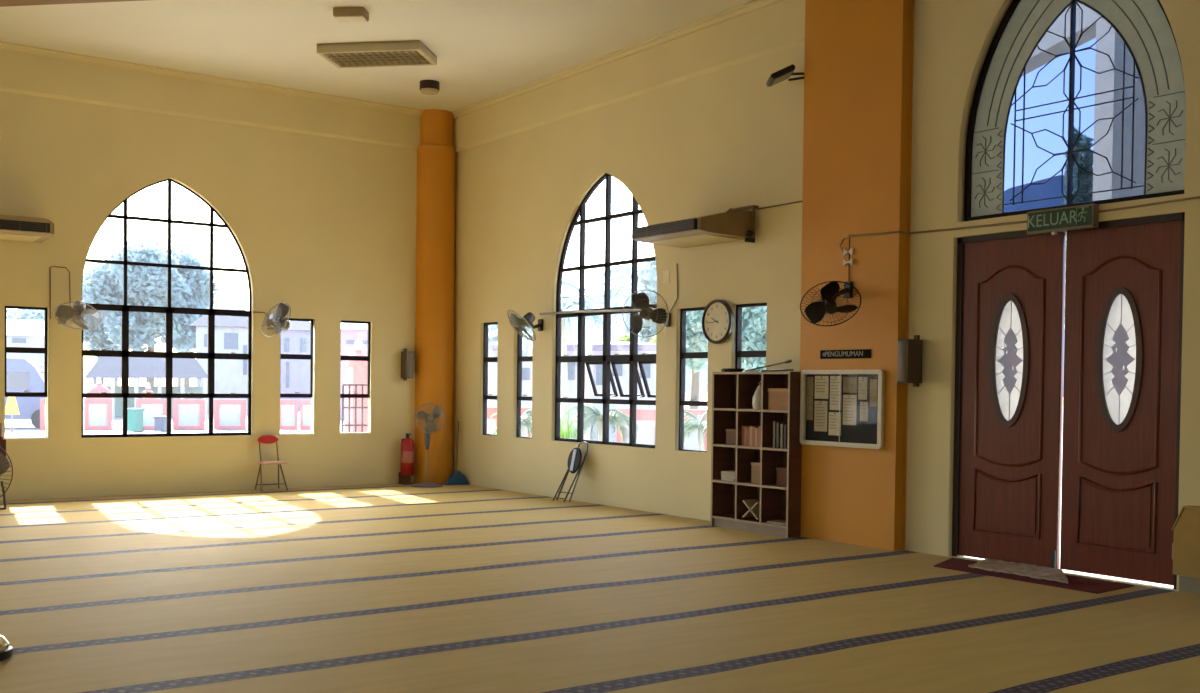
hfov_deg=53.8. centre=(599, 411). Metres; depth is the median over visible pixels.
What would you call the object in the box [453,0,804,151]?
beam
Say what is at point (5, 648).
stand base
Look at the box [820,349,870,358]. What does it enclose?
name plate
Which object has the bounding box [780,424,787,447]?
book
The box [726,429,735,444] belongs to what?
carton
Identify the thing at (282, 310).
wall fan
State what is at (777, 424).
book
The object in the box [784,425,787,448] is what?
book
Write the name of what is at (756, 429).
book
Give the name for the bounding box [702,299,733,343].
wall clock
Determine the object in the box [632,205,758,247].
air conditioner
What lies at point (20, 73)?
beam
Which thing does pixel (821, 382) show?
sheet
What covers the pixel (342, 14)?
ceiling box
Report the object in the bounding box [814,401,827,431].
sheet
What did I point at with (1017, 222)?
cable
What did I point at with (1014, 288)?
door
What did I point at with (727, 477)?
folded cloth
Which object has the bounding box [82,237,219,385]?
tree
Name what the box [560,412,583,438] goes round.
spiky plant
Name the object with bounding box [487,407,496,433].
bay
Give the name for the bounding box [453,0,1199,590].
wall
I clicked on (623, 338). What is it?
shrub
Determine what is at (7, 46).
trim
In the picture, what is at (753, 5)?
trim
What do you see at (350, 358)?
window
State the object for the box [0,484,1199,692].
carpet
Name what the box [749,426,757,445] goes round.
book
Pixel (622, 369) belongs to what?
house
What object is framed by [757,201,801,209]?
cable
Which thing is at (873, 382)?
sheet
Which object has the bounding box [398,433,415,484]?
fire extinguisher
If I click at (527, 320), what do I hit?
wall fan
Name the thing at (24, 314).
tree
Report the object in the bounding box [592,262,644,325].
palm tree
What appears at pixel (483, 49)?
ceiling
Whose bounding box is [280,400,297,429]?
bay
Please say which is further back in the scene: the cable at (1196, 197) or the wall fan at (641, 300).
the wall fan at (641, 300)
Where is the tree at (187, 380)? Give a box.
[178,258,208,386]
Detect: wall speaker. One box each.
[401,349,413,379]
[897,335,922,386]
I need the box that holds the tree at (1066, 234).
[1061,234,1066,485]
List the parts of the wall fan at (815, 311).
blade, blade, arm, blade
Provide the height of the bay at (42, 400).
1.120 m
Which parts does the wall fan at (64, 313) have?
blade, motor, blade, blade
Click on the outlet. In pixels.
(6, 225)
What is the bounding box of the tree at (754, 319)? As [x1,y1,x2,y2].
[741,306,766,371]
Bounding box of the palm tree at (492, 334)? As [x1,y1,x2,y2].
[488,325,530,406]
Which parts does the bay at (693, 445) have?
panel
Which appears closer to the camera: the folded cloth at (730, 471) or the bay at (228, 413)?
the folded cloth at (730, 471)
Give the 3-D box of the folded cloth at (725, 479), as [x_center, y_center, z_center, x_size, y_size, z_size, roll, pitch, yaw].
[1.341,0.678,11.772,0.180,0.022,0.220,0,1,-30]
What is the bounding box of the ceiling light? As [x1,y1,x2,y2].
[317,40,436,67]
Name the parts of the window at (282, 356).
frame, fixed light frame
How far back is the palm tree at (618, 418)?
19.89 m
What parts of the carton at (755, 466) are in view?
lid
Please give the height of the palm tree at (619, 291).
4.363 m
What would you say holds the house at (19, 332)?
on the ground
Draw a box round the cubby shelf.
[710,372,801,537]
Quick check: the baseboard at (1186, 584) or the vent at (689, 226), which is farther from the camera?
the vent at (689, 226)
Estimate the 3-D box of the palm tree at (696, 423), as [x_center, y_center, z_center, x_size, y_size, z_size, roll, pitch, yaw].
[1.625,0.694,19.914,1.150,1.393,1.286,0,2,-36]
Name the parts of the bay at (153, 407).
panel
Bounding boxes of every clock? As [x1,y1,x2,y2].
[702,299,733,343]
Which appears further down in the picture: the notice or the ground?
the ground
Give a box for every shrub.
[616,333,629,341]
[648,335,656,343]
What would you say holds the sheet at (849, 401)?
attached to the notice board
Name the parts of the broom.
handle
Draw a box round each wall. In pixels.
[0,91,416,500]
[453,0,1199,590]
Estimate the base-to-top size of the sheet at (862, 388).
0.200 m
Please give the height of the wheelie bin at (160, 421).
0.559 m
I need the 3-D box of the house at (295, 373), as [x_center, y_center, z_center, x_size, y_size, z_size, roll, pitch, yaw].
[-19.792,-3.036,77.450,3.351,5.800,8.700,0,1,-14]
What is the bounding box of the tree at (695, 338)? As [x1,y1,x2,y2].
[686,310,707,409]
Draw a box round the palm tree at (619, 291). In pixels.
[561,277,646,439]
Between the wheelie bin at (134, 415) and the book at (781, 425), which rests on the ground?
the wheelie bin at (134, 415)
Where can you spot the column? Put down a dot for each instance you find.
(436, 154)
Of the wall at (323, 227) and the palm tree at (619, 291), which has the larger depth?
the palm tree at (619, 291)
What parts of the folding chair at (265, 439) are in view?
leg, leg, backrest, seat, leg, leg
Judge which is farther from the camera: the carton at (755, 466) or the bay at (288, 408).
the bay at (288, 408)
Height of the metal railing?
1.773 m
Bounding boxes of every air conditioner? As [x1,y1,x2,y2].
[0,215,53,241]
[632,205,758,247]
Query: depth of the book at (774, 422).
11.21 m
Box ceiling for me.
[0,0,752,111]
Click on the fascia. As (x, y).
(570, 347)
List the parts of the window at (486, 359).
fixed light frame, frame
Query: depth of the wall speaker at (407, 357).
16.34 m
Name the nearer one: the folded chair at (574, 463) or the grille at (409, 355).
the folded chair at (574, 463)
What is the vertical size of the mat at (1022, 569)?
0.021 m
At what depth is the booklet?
11.21 m
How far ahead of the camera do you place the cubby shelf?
11.55 m
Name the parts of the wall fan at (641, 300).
blade, blade, blade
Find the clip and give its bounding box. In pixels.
[843,247,853,265]
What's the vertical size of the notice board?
0.693 m
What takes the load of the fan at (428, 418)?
on the carpet at (380, 588)
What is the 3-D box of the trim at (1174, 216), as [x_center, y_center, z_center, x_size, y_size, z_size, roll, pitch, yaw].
[3.581,-0.094,9.138,0.100,2.665,1.950,0,2,-36]
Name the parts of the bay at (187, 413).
panel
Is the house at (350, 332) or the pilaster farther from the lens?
the house at (350, 332)
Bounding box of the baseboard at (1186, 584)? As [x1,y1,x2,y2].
[1179,576,1199,594]
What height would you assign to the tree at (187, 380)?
10.979 m
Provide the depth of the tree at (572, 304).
20.98 m
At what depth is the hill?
628.87 m
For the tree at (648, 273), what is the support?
on the ground
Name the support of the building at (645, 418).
on the ground
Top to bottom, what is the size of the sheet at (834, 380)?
0.310 m
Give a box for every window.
[5,306,47,438]
[82,178,251,437]
[280,318,312,434]
[340,320,370,433]
[483,322,497,435]
[516,327,532,438]
[555,173,656,447]
[679,307,707,452]
[735,303,766,367]
[964,0,1185,221]
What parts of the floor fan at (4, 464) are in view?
blade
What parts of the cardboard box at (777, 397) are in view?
lid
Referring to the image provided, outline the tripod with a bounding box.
[745,360,793,371]
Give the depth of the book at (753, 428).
11.44 m
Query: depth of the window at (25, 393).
13.76 m
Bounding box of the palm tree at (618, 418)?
[564,405,638,442]
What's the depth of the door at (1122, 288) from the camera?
8.72 m
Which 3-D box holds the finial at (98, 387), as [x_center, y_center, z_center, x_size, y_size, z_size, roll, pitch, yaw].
[-18.577,-0.327,43.832,0.930,1.898,0.930,0,2,-36]
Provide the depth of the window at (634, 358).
13.93 m
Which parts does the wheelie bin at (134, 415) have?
lid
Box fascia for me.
[493,344,655,350]
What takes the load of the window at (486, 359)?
in the wall at (716, 142)
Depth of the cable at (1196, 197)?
8.45 m
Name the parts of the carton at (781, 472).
lid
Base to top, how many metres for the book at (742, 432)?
0.195 m
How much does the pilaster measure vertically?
5.200 m
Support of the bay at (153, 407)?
on the road
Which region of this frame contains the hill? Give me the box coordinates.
[563,284,1064,392]
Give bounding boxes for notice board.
[800,370,885,448]
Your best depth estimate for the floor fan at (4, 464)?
12.60 m
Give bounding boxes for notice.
[663,270,668,283]
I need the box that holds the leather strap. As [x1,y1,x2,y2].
[721,368,744,371]
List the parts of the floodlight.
glass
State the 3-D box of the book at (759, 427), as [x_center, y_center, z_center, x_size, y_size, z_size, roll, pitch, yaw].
[1.599,0.242,11.425,0.170,0.195,0.036,0,2,-36]
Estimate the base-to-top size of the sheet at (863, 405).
0.170 m
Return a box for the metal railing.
[342,384,367,432]
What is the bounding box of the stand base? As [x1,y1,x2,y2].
[0,635,11,660]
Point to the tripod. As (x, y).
(787, 361)
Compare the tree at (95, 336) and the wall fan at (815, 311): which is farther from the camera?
the tree at (95, 336)
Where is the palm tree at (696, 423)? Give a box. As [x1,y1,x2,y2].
[684,411,706,450]
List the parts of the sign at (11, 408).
post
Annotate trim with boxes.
[0,0,144,6]
[0,41,422,115]
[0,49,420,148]
[452,0,781,118]
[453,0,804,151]
[952,212,1184,589]
[962,556,1172,587]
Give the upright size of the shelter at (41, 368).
2.450 m
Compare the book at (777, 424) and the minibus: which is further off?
the minibus
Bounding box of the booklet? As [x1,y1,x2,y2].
[767,520,785,523]
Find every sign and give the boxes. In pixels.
[5,397,19,432]
[1027,204,1098,234]
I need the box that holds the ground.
[5,397,1062,516]
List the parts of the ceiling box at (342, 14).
plate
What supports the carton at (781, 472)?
on the cubby shelf
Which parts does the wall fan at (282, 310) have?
blade, blade, motor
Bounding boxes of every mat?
[933,558,1133,593]
[968,558,1067,583]
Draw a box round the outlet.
[0,219,49,232]
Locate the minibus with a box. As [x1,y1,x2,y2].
[5,358,45,428]
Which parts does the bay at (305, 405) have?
panel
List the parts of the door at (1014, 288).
panel, panel moulding, oval frame, oval glass, panel moulding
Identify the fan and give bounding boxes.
[0,423,12,509]
[50,266,101,329]
[253,302,290,338]
[411,403,444,487]
[507,310,542,340]
[622,264,677,337]
[800,237,860,325]
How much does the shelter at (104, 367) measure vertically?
3.103 m
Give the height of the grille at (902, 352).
0.340 m
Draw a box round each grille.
[406,352,413,376]
[897,341,907,380]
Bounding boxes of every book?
[741,425,753,445]
[744,427,749,445]
[747,428,749,445]
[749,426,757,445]
[752,427,757,445]
[755,428,757,446]
[758,426,760,446]
[773,421,787,447]
[776,422,787,447]
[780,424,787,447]
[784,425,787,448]
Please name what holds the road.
on the ground
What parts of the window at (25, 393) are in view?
fixed light frame, frame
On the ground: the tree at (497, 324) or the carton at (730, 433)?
the tree at (497, 324)
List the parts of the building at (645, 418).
panel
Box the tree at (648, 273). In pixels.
[637,256,687,342]
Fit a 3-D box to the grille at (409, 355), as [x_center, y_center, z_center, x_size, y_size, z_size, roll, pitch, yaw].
[-2.619,-0.646,16.347,0.108,0.340,0.030,0,2,-36]
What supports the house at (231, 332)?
on the ground
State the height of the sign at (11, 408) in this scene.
1.237 m
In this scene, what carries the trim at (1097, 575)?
attached to the wall at (716, 142)
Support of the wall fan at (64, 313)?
attached to the wall at (323, 227)
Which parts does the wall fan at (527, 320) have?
blade, blade, motor, arm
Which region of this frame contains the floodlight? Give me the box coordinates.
[766,64,803,86]
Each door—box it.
[959,233,1065,568]
[1060,220,1180,584]
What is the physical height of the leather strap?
0.037 m
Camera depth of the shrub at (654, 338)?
44.33 m
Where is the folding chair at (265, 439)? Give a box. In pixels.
[255,435,287,491]
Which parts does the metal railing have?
rail, rail, rail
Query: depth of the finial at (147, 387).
44.38 m
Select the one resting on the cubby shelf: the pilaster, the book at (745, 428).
the book at (745, 428)
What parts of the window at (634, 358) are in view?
frame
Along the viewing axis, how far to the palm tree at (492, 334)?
25.87 m
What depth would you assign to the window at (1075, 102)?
9.06 m
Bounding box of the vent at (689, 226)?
[632,218,696,238]
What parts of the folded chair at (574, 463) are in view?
frame, seat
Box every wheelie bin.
[127,408,144,431]
[153,416,165,431]
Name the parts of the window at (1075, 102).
pane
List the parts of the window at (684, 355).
fixed light frame, frame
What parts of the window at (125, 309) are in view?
frame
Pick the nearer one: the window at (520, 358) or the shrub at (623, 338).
the window at (520, 358)
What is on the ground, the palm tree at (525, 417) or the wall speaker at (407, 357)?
the palm tree at (525, 417)
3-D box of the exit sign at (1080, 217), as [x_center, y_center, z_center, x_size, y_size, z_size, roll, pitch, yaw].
[3.509,-1.448,8.985,0.086,0.193,0.560,0,2,-36]
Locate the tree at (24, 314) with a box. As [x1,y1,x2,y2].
[6,309,43,320]
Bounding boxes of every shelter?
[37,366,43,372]
[84,356,207,419]
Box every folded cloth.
[721,470,734,473]
[721,473,734,476]
[721,476,734,478]
[721,478,734,481]
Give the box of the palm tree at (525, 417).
[490,409,531,436]
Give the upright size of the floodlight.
0.140 m
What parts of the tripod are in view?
leg, leg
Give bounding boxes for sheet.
[806,377,812,419]
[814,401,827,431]
[815,376,828,398]
[828,412,840,435]
[830,376,841,409]
[843,377,856,392]
[843,395,856,424]
[858,377,866,399]
[860,402,867,420]
[870,379,876,406]
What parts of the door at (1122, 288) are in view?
panel, panel moulding, oval frame, oval glass, panel moulding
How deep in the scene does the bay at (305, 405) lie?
44.58 m
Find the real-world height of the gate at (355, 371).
2.744 m
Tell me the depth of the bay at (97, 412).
42.29 m
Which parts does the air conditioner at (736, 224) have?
panel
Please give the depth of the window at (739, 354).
12.05 m
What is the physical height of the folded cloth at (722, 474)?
0.022 m
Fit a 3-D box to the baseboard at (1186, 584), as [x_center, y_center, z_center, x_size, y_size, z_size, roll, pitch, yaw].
[6.514,1.310,4.922,0.012,0.110,8.340,0,2,-36]
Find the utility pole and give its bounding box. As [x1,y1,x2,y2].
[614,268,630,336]
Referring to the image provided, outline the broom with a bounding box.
[444,421,468,484]
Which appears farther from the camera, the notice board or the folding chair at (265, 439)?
the folding chair at (265, 439)
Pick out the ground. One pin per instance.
(16, 433)
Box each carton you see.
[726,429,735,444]
[751,462,759,483]
[776,467,786,485]
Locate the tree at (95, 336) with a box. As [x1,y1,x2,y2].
[83,285,120,384]
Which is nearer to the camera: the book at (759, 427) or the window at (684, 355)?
the book at (759, 427)
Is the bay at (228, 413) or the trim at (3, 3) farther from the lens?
the bay at (228, 413)
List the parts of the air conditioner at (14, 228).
panel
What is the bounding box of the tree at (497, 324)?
[488,324,531,341]
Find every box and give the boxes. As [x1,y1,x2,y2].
[333,7,368,21]
[768,388,787,409]
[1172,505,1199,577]
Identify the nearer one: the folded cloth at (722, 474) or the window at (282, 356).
the folded cloth at (722, 474)
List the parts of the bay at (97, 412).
panel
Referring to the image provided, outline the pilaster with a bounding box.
[800,0,913,550]
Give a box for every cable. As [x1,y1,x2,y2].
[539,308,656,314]
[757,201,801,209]
[848,220,1026,236]
[1098,196,1199,212]
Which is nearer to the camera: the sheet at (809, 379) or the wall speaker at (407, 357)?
the sheet at (809, 379)
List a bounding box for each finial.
[86,377,111,398]
[142,383,153,398]
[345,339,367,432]
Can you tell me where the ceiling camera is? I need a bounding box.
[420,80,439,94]
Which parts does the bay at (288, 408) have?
panel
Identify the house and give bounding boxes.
[6,319,43,376]
[189,308,247,414]
[280,321,310,410]
[340,323,367,419]
[487,340,689,441]
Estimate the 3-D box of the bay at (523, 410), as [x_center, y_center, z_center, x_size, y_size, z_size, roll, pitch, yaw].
[-1.562,0.600,22.965,0.581,1.350,0.240,1,1,-4]
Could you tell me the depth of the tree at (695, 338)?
50.67 m
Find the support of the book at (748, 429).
on the cubby shelf
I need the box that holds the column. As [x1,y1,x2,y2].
[414,109,455,483]
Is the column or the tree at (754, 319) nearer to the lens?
the column
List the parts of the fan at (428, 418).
blade, blade, blade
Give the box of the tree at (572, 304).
[522,288,612,433]
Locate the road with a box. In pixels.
[5,423,247,430]
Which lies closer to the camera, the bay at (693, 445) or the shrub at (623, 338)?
the bay at (693, 445)
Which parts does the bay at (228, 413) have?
panel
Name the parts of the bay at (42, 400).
panel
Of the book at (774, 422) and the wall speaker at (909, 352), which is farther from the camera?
the book at (774, 422)
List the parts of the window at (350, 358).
fixed light frame, frame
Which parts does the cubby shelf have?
panel, shelf, shelf, panel, panel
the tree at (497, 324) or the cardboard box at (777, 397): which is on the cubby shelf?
the cardboard box at (777, 397)
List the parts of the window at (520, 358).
fixed light frame, frame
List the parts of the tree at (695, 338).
crown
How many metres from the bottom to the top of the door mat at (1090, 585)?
0.008 m
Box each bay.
[40,398,45,429]
[84,399,111,429]
[136,399,165,428]
[173,399,204,428]
[214,399,245,428]
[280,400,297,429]
[300,400,310,429]
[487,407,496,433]
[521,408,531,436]
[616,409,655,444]
[684,409,706,450]
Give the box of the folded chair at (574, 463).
[552,441,588,501]
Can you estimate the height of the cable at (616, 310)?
0.117 m
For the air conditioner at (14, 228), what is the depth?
13.06 m
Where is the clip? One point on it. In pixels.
(851, 251)
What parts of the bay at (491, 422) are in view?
panel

